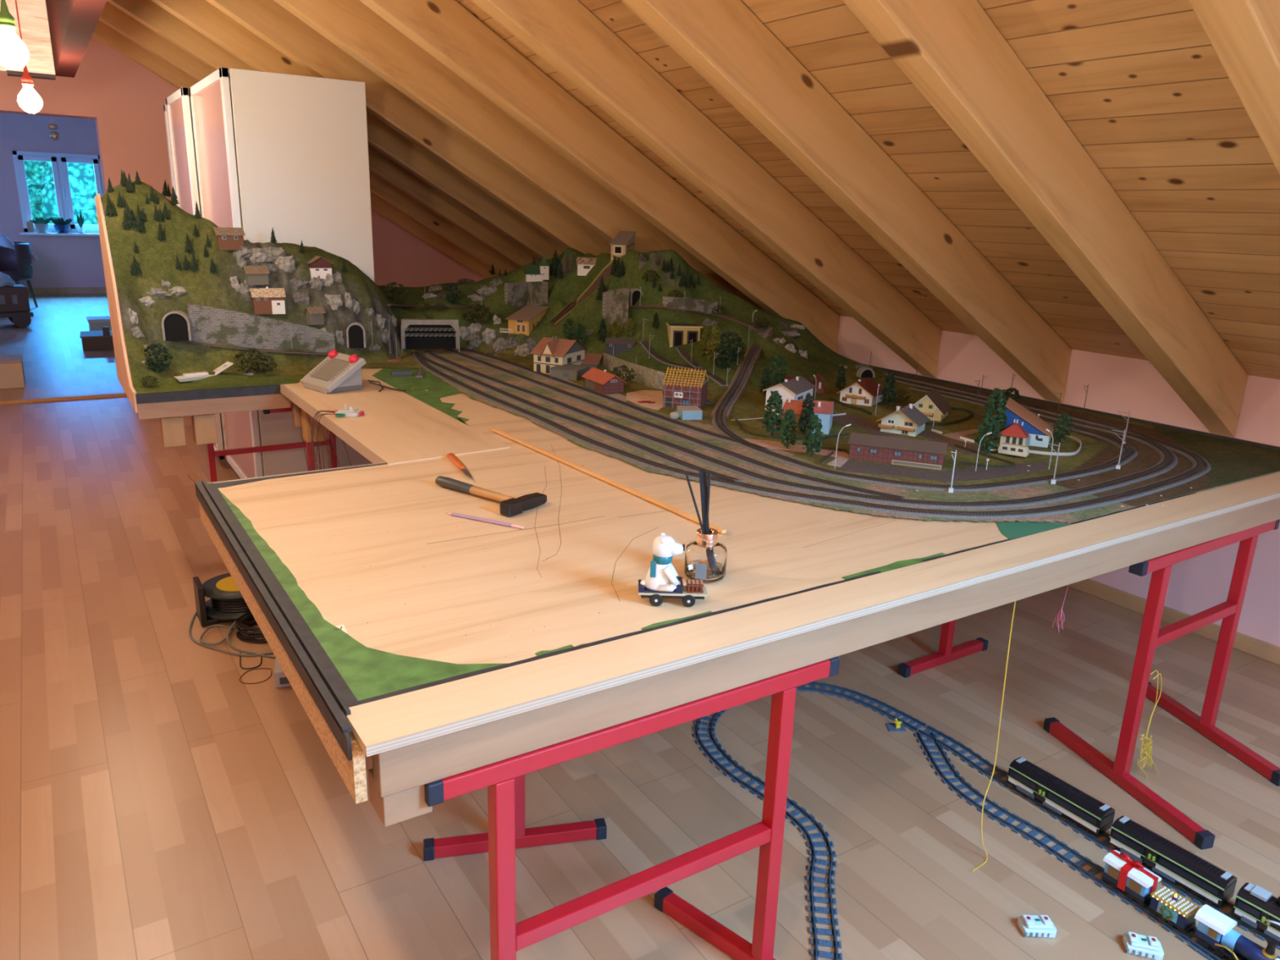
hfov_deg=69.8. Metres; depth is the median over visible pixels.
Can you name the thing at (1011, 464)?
hedge
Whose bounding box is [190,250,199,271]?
fir
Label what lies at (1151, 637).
trestle
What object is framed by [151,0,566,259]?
beam
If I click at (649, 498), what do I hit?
batten
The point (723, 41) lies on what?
beam
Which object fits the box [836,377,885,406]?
house
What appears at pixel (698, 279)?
fir
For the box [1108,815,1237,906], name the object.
coach
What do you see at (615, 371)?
bush
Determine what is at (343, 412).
module
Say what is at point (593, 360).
outbuilding
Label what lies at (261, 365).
bush
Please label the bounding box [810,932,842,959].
track
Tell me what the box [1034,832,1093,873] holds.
track
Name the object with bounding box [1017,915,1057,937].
remote control
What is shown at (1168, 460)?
railway track
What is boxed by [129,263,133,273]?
fir
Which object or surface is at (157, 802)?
floor
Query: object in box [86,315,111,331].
shoe box
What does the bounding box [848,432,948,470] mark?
warehouse
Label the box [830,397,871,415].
hedge
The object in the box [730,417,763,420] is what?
fence
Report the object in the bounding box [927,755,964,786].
track
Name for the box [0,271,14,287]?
folded cloth
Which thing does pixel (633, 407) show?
railway track
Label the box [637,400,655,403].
heap
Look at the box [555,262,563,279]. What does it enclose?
fir
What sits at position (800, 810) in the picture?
track
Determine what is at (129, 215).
fir
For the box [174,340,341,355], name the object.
railway track
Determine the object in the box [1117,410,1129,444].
catenary mast
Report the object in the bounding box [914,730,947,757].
track
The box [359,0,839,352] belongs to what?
beam
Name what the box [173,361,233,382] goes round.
plastic tray
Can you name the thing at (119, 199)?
fir
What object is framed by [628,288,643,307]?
portal
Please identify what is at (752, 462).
railway track
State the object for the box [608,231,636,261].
station
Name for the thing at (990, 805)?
track
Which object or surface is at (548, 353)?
house
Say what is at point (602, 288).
fir
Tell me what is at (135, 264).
fir
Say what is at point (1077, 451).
wall
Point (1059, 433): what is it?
tree
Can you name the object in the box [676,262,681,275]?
fir
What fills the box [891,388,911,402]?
bush
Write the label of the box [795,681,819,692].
track
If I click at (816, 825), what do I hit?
track
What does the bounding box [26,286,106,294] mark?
baseboard
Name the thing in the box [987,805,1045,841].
track
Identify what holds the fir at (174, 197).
on the landscape
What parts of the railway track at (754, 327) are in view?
rail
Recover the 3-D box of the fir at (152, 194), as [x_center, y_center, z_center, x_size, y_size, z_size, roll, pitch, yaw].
[-1.976,-1.158,3.715,0.038,0.068,0.034,-4,17,-19]
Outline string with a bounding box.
[971,601,1015,871]
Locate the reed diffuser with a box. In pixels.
[684,469,727,582]
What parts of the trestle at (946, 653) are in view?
leg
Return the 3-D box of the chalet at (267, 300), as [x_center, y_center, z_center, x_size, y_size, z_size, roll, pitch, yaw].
[-1.597,-0.773,3.936,0.136,0.114,0.087,-6,18,-27]
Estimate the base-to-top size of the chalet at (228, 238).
0.091 m
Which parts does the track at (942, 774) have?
rail, rail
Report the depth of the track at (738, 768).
2.54 m
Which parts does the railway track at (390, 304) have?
rail, rail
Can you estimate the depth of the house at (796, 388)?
3.31 m
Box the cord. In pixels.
[1137,670,1161,778]
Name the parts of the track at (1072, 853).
rail, rail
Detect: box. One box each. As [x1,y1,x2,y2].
[0,354,25,389]
[80,326,114,351]
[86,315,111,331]
[391,369,412,376]
[415,370,423,377]
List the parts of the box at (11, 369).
lid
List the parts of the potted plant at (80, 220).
pot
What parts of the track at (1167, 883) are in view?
rail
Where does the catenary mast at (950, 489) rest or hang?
on the landscape
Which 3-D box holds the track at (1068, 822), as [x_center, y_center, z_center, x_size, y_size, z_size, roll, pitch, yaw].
[1.081,0.855,2.376,0.064,0.010,0.128,-7,18,-28]
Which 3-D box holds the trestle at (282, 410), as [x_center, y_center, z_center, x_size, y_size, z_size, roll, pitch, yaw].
[-1.195,-0.039,4.061,0.848,0.656,0.032,-8,19,-32]
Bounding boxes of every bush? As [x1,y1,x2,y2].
[138,375,158,387]
[233,348,271,373]
[249,355,277,373]
[380,281,408,302]
[417,301,431,311]
[432,302,446,312]
[462,302,492,324]
[609,364,635,382]
[638,253,648,262]
[642,269,660,282]
[667,289,684,297]
[711,305,726,315]
[752,315,770,328]
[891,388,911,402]
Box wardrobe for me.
[163,66,374,479]
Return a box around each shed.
[581,367,626,393]
[666,322,702,347]
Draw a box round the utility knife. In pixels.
[446,453,472,479]
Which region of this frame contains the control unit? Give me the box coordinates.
[300,349,405,393]
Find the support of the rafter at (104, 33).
attached to the ceiling
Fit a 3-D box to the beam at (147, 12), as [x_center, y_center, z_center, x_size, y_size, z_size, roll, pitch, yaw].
[-2.225,-2.347,5.545,4.376,2.693,0.088,-8,19,-32]
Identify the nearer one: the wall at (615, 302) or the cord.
the cord
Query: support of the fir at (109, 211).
on the landscape
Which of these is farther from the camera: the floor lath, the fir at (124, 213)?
the floor lath
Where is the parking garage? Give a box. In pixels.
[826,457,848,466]
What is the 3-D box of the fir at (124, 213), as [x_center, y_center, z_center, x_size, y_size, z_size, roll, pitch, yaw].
[-2.033,-1.029,3.622,0.037,0.087,0.032,0,16,-6]
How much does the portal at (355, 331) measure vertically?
0.110 m
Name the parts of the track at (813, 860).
rail, rail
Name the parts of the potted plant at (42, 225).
pot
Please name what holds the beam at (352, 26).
attached to the ceiling
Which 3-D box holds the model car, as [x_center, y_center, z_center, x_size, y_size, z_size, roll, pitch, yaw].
[1.109,-0.096,2.879,0.040,0.017,0.019,-2,16,-12]
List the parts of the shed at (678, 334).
doorway, doorway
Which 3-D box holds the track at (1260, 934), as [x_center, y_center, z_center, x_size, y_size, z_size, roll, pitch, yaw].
[1.367,0.981,1.972,0.064,0.010,0.129,-10,20,-36]
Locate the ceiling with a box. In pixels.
[455,0,1279,379]
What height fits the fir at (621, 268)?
0.089 m
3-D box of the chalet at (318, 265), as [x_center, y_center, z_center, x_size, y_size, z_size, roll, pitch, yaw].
[-1.431,-0.949,4.089,0.103,0.098,0.076,-9,19,-32]
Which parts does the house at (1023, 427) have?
door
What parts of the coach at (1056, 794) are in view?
roof plate, door, white panel, roof plate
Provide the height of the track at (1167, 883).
0.010 m
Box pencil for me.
[445,512,524,529]
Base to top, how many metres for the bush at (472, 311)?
0.121 m
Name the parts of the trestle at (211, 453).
leg, leg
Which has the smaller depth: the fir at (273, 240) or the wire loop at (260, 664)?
the wire loop at (260, 664)
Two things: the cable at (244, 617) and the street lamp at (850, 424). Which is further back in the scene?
the cable at (244, 617)
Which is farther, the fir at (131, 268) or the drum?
the fir at (131, 268)
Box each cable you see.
[188,598,273,657]
[226,615,275,658]
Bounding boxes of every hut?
[303,306,325,324]
[604,337,635,355]
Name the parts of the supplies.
socket panel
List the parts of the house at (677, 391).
door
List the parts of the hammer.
handle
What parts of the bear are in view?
leg, arm, arm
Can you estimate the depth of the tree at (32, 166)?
17.88 m
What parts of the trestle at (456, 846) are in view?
leg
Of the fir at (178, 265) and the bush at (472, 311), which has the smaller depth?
the fir at (178, 265)
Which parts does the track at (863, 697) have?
rail, rail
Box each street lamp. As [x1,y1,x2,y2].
[834,423,851,468]
[875,384,879,415]
[975,431,991,471]
[1045,428,1053,469]
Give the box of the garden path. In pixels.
[942,429,979,443]
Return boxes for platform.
[533,368,628,401]
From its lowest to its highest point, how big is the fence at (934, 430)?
0.011 m
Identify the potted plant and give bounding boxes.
[29,217,50,232]
[48,217,72,233]
[76,208,84,233]
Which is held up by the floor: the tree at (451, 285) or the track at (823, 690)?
the track at (823, 690)
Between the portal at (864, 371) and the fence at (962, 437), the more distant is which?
the portal at (864, 371)
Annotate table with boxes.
[135,352,1279,826]
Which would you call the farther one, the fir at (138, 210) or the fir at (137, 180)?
the fir at (137, 180)
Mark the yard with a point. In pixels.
(966, 474)
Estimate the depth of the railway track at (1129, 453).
2.77 m
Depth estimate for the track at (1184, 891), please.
2.06 m
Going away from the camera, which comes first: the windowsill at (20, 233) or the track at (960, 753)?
the track at (960, 753)
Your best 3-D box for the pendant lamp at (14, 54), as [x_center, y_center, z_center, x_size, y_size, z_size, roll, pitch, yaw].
[-1.898,-1.823,2.639,0.095,1.181,0.095,-8,19,-32]
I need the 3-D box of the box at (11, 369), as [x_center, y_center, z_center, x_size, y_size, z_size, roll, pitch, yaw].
[-5.156,-0.846,7.220,0.510,0.215,0.370,-8,19,-32]
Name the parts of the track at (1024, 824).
rail, rail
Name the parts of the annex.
door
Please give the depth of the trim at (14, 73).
4.72 m
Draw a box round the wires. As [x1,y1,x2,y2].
[297,408,351,471]
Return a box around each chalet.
[212,226,245,249]
[242,265,270,284]
[249,286,285,314]
[306,255,333,279]
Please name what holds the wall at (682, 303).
on the landscape
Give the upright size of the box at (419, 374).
0.011 m
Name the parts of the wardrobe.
door frame, mirror door, door frame, mirror door, panel, door frame, panel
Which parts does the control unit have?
red knob, red knob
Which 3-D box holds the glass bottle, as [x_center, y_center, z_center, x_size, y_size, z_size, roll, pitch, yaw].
[0.129,0.159,1.803,0.082,0.070,0.082,-8,19,-32]
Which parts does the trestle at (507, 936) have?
leg, leg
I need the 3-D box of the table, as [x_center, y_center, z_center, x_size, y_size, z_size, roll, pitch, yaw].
[-0.004,-0.246,3.693,3.458,0.232,3.968,-8,19,-32]
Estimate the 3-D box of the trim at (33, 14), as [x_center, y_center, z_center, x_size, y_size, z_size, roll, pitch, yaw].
[-3.255,-2.578,4.510,0.515,1.040,0.050,-8,19,-32]
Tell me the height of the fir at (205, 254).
0.054 m
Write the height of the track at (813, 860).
0.010 m
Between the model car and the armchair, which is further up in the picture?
the armchair
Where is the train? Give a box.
[0,284,33,327]
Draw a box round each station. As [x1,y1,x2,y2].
[499,305,549,335]
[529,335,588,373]
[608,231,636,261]
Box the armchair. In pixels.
[0,241,37,306]
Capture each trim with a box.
[0,0,55,75]
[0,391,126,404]
[6,70,55,79]
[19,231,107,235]
[45,0,106,77]
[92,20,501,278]
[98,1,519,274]
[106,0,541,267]
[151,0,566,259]
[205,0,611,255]
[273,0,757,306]
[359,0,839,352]
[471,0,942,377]
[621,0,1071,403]
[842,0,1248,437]
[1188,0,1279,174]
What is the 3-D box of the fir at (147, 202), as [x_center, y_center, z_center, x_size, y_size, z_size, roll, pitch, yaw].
[-1.991,-1.137,3.701,0.018,0.047,0.020,13,19,34]
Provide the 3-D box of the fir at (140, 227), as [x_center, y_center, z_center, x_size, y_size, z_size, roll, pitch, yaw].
[-1.994,-1.027,3.652,0.045,0.080,0.040,5,16,10]
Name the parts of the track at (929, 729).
rail, rail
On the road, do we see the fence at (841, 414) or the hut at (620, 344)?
the fence at (841, 414)
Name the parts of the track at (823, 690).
rail, rail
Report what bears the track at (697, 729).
on the floor
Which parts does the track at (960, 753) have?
rail, rail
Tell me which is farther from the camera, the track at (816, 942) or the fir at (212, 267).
the fir at (212, 267)
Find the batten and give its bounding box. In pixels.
[491,427,726,533]
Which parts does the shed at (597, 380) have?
door, door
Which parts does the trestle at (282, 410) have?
leg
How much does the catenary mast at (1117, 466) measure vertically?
0.123 m
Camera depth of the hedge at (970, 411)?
3.31 m
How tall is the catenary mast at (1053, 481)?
0.120 m
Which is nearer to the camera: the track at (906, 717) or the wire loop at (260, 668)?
the track at (906, 717)
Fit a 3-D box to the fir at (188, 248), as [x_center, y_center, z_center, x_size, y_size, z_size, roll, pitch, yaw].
[-1.845,-0.969,3.743,0.041,0.086,0.038,7,17,16]
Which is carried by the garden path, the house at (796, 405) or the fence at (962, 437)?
the fence at (962, 437)
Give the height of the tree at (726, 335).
0.144 m
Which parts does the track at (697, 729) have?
rail, rail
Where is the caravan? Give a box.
[997,442,1029,457]
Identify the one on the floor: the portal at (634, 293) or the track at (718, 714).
the track at (718, 714)
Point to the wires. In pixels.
(298, 409)
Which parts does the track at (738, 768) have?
rail, rail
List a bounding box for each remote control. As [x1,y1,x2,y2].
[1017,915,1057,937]
[1122,931,1164,959]
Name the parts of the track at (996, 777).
rail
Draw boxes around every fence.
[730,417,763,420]
[819,451,833,463]
[832,413,845,416]
[931,428,942,434]
[960,436,974,442]
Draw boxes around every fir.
[104,193,115,216]
[106,177,113,192]
[112,203,117,215]
[116,191,124,206]
[119,168,123,184]
[121,170,128,185]
[121,195,125,207]
[121,202,136,226]
[121,208,131,229]
[125,173,134,192]
[125,177,129,192]
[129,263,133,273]
[131,255,141,275]
[133,170,142,184]
[133,240,138,252]
[134,212,146,232]
[135,202,143,222]
[141,207,146,222]
[145,193,149,204]
[149,186,156,201]
[153,192,159,204]
[153,204,159,221]
[157,208,164,222]
[157,220,166,241]
[161,179,168,196]
[162,201,169,218]
[166,185,171,198]
[169,186,180,205]
[174,253,182,270]
[182,255,190,270]
[183,233,193,253]
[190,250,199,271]
[192,224,199,236]
[194,200,200,217]
[203,245,208,257]
[204,234,211,247]
[208,257,217,273]
[269,227,277,244]
[298,240,304,253]
[341,258,346,271]
[489,262,495,275]
[549,248,563,278]
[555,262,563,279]
[595,275,606,300]
[608,256,617,275]
[613,257,621,278]
[617,259,625,276]
[652,277,656,288]
[657,283,662,291]
[661,257,665,271]
[664,261,668,273]
[667,256,674,271]
[669,266,675,279]
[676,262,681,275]
[679,271,685,287]
[684,270,691,288]
[688,273,693,285]
[696,274,700,285]
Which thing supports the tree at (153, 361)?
on the landscape
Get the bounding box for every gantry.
[400,325,459,351]
[400,331,459,352]
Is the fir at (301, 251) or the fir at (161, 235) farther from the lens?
the fir at (301, 251)
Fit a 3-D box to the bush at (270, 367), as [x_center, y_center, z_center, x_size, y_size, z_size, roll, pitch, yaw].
[-1.546,-0.474,3.760,0.103,0.082,0.112,9,18,25]
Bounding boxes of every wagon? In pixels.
[638,576,707,607]
[1149,885,1199,933]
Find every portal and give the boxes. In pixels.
[161,310,193,340]
[346,321,366,347]
[401,319,458,349]
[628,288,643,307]
[856,366,875,377]
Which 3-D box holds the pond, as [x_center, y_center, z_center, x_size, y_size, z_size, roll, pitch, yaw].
[0.281,-0.303,3.507,0.066,0.003,0.128,2,16,1]
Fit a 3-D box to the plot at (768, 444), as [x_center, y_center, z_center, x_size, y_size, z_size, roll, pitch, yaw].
[0.480,-0.098,2.849,0.348,0.003,0.126,7,17,18]
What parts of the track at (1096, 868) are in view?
rail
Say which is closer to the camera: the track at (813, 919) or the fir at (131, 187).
the track at (813, 919)
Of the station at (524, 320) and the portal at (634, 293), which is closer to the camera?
the portal at (634, 293)
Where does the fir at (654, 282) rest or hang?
on the landscape
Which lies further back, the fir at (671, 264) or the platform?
the fir at (671, 264)
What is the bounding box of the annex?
[548,364,591,380]
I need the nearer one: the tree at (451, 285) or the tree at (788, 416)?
the tree at (788, 416)
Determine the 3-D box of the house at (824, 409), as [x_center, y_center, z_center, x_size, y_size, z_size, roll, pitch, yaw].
[0.619,-0.219,3.123,0.074,0.109,0.172,6,17,14]
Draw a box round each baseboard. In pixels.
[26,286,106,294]
[1066,578,1279,665]
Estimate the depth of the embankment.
3.71 m
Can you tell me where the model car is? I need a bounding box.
[990,446,998,453]
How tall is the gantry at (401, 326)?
0.124 m
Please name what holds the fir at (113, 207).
on the landscape
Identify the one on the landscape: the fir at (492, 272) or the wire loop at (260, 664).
the fir at (492, 272)
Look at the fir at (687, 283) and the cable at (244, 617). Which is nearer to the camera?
the cable at (244, 617)
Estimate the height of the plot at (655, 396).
0.003 m
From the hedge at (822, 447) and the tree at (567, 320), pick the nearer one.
the hedge at (822, 447)
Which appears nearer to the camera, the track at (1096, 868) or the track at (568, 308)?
the track at (1096, 868)
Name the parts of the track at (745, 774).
rail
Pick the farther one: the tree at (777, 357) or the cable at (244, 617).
the tree at (777, 357)
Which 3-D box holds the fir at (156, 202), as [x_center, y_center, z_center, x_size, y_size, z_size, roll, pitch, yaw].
[-1.965,-1.144,3.720,0.026,0.055,0.025,2,16,1]
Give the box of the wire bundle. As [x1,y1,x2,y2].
[1052,584,1068,632]
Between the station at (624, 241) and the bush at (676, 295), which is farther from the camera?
the station at (624, 241)
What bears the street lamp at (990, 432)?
on the yard
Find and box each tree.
[23,160,50,223]
[26,161,97,224]
[143,342,173,373]
[444,283,461,304]
[562,318,575,339]
[571,323,587,345]
[597,318,607,343]
[611,319,623,337]
[623,318,635,337]
[652,312,658,329]
[697,328,709,355]
[705,324,722,364]
[711,344,733,368]
[718,330,745,360]
[758,367,770,395]
[761,390,784,435]
[768,354,786,384]
[777,408,798,448]
[797,393,814,435]
[802,414,823,457]
[834,364,846,391]
[880,370,896,408]
[973,415,1002,453]
[981,387,1007,441]
[1004,387,1021,404]
[1052,413,1074,442]
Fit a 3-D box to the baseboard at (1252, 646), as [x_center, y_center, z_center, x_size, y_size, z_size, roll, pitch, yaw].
[1.137,0.105,4.901,0.014,0.060,9.400,-8,19,-32]
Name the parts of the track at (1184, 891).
rail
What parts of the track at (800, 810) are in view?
rail, rail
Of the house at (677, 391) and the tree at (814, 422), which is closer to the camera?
the tree at (814, 422)
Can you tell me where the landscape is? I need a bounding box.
[100,181,1279,523]
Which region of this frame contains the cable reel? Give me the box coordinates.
[192,573,252,626]
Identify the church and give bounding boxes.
[524,251,550,281]
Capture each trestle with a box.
[206,429,337,482]
[262,404,315,471]
[422,774,606,861]
[424,656,839,959]
[897,619,988,677]
[1043,519,1279,849]
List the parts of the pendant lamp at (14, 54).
bulb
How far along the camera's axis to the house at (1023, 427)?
2.98 m
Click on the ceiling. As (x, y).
(1141, 86)
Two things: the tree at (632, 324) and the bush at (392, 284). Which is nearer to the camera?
the tree at (632, 324)
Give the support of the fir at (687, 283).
on the landscape
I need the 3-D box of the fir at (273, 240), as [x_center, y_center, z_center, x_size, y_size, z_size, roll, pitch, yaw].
[-1.602,-1.065,4.006,0.038,0.080,0.036,-4,17,-20]
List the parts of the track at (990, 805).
rail, rail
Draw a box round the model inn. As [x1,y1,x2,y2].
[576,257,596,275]
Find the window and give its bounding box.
[12,150,107,233]
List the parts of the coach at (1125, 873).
floor frame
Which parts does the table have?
wooden post, wooden post, wooden post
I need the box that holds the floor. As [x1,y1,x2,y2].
[0,293,1279,959]
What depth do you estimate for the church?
4.96 m
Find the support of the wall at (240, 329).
on the landscape
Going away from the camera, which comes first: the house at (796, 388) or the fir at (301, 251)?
the house at (796, 388)
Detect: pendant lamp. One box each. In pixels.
[0,0,29,70]
[14,0,42,113]
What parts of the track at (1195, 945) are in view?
rail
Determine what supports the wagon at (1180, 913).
on the track at (1185, 937)
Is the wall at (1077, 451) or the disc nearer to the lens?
the wall at (1077, 451)
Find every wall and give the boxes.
[0,35,484,393]
[0,112,114,288]
[186,303,335,352]
[504,281,547,306]
[602,288,629,328]
[603,352,664,390]
[662,296,717,314]
[757,305,1279,647]
[1029,435,1081,455]
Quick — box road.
[832,412,991,455]
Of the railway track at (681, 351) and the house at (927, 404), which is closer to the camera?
the house at (927, 404)
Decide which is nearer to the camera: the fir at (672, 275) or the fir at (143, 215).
the fir at (143, 215)
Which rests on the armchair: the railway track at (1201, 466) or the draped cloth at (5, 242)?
the draped cloth at (5, 242)
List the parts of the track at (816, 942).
rail, rail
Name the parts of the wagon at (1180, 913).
light blue panel, floor frame, gold cornice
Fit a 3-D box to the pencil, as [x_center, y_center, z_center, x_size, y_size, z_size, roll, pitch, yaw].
[-0.356,0.092,2.092,0.211,0.007,0.008,9,18,23]
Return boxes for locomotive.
[1194,904,1279,959]
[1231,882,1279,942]
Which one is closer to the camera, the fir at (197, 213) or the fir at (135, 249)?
the fir at (135, 249)
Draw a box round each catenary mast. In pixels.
[948,449,956,493]
[1048,443,1060,484]
[1053,392,1061,416]
[1082,385,1088,415]
[1111,429,1125,469]
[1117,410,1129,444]
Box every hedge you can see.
[735,418,848,439]
[813,445,846,452]
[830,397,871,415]
[924,407,973,426]
[953,444,1015,467]
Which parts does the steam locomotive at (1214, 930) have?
frame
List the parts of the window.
sash, sash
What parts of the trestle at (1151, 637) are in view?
leg, leg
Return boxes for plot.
[626,390,662,410]
[743,438,848,459]
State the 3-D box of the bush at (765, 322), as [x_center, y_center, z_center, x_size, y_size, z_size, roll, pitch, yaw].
[0.570,-0.737,4.287,0.085,0.063,0.079,-10,20,-34]
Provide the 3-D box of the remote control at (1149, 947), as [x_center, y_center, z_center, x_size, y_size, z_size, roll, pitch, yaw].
[1.057,0.973,1.924,0.072,0.032,0.048,6,17,15]
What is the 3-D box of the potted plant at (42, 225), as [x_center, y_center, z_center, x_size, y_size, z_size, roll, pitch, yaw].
[-9.097,-3.877,13.925,0.280,0.230,0.180,0,16,-6]
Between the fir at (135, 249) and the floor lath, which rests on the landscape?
the fir at (135, 249)
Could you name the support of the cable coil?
on the floor
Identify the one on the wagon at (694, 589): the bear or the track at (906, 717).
the bear
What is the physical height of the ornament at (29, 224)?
0.160 m
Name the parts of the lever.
plate, lever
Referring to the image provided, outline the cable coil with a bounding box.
[235,610,267,643]
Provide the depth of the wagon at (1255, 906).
1.97 m
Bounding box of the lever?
[885,718,906,731]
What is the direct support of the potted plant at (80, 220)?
on the windowsill at (20, 233)
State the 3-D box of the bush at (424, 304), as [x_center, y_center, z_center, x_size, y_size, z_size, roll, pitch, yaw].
[-1.103,-0.886,4.676,0.070,0.056,0.076,1,16,-3]
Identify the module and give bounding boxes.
[309,404,364,471]
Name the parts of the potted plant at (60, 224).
pot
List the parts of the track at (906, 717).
rail, rail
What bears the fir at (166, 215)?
on the landscape
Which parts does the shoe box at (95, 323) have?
lid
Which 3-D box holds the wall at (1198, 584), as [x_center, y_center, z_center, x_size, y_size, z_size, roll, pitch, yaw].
[1.186,-0.383,4.814,0.100,1.050,9.550,-8,19,-32]
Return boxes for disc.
[387,358,399,361]
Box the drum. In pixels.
[670,411,679,419]
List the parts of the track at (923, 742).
rail, rail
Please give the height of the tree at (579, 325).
0.134 m
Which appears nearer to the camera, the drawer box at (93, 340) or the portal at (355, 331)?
the portal at (355, 331)
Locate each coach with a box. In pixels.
[1006,756,1115,835]
[1102,849,1161,906]
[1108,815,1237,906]
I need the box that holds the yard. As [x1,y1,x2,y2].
[837,460,1048,482]
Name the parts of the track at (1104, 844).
rail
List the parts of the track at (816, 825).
rail, rail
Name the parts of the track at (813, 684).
rail, rail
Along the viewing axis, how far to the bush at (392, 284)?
4.70 m
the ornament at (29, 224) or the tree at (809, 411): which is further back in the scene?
the ornament at (29, 224)
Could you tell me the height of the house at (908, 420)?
0.101 m
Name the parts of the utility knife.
handle, blade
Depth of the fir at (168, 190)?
6.00 m
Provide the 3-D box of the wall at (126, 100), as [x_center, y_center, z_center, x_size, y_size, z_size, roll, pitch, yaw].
[-4.296,-2.308,6.487,6.880,3.483,0.220,-8,19,-32]
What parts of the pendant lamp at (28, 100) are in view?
bulb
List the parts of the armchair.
seat, curved backrest, leg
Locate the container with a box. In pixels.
[676,405,702,419]
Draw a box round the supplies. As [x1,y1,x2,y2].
[274,657,291,688]
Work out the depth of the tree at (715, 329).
3.89 m
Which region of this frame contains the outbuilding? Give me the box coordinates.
[580,353,603,369]
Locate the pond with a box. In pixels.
[705,400,714,404]
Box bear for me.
[640,532,684,591]
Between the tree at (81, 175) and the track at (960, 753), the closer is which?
the track at (960, 753)
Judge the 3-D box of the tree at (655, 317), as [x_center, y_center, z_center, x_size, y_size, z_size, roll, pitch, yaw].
[0.073,-0.735,4.251,0.034,0.085,0.033,-1,16,-11]
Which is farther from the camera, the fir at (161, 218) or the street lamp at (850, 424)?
the fir at (161, 218)
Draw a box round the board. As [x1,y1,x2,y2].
[94,193,137,413]
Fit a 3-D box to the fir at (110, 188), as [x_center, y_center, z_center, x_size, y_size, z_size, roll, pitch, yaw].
[-2.115,-1.176,3.655,0.029,0.064,0.031,12,19,32]
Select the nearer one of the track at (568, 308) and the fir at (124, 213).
the fir at (124, 213)
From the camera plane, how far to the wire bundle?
2.50 m
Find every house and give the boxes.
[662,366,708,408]
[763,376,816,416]
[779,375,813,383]
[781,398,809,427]
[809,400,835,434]
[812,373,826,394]
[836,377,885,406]
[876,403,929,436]
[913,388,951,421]
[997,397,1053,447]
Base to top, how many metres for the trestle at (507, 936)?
0.672 m
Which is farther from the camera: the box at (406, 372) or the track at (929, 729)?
the box at (406, 372)
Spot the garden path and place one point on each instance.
(957, 435)
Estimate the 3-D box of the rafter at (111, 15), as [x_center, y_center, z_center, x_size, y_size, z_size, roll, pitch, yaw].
[-2.587,-2.514,6.084,4.376,2.693,0.088,-8,19,-32]
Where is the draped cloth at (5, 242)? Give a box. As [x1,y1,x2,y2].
[0,233,38,266]
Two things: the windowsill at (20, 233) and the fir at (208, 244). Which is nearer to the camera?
the fir at (208, 244)
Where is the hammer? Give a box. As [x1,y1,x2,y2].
[435,475,546,516]
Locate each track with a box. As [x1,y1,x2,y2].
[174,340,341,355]
[386,303,524,307]
[411,351,1211,519]
[414,351,742,482]
[423,350,1177,509]
[442,348,905,499]
[459,347,769,449]
[550,255,619,327]
[630,305,759,332]
[640,340,728,386]
[675,346,702,368]
[693,722,722,751]
[694,709,725,727]
[704,746,745,777]
[711,325,1137,491]
[730,768,764,800]
[785,795,814,826]
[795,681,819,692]
[797,818,835,857]
[806,853,836,894]
[807,889,839,937]
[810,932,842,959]
[818,682,861,701]
[854,693,897,716]
[888,709,926,732]
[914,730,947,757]
[918,725,964,751]
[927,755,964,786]
[948,780,999,814]
[952,746,999,776]
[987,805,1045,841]
[988,768,1031,800]
[1029,797,1075,828]
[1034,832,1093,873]
[1072,824,1121,853]
[1081,862,1137,906]
[1130,857,1178,890]
[1134,902,1196,943]
[1177,886,1239,924]
[1188,939,1230,959]
[1237,920,1279,950]
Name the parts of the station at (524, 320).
terrace railing, door, door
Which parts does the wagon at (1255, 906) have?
roof plate, white panel, door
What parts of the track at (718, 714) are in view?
rail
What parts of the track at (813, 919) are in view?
rail, rail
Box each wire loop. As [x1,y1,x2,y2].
[239,652,262,669]
[239,667,271,684]
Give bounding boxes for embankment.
[710,328,773,418]
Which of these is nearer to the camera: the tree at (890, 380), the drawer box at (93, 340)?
the tree at (890, 380)
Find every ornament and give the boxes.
[26,221,34,232]
[47,116,59,140]
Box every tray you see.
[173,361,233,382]
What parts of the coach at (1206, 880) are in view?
roof plate, door, white panel, roof plate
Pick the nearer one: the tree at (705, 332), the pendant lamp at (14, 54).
the pendant lamp at (14, 54)
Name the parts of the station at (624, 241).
doorway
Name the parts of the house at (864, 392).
door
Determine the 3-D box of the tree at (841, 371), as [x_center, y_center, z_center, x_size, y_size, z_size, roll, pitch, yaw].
[0.838,-0.424,3.829,0.047,0.117,0.045,16,21,40]
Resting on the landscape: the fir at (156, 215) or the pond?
the fir at (156, 215)
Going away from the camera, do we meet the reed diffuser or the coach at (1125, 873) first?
the reed diffuser
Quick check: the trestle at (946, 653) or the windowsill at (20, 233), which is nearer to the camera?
the trestle at (946, 653)
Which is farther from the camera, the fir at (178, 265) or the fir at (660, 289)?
the fir at (660, 289)
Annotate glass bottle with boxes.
[684,540,727,582]
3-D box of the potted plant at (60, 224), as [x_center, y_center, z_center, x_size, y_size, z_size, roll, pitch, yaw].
[-8.877,-3.910,14.057,0.280,0.234,0.200,1,16,-4]

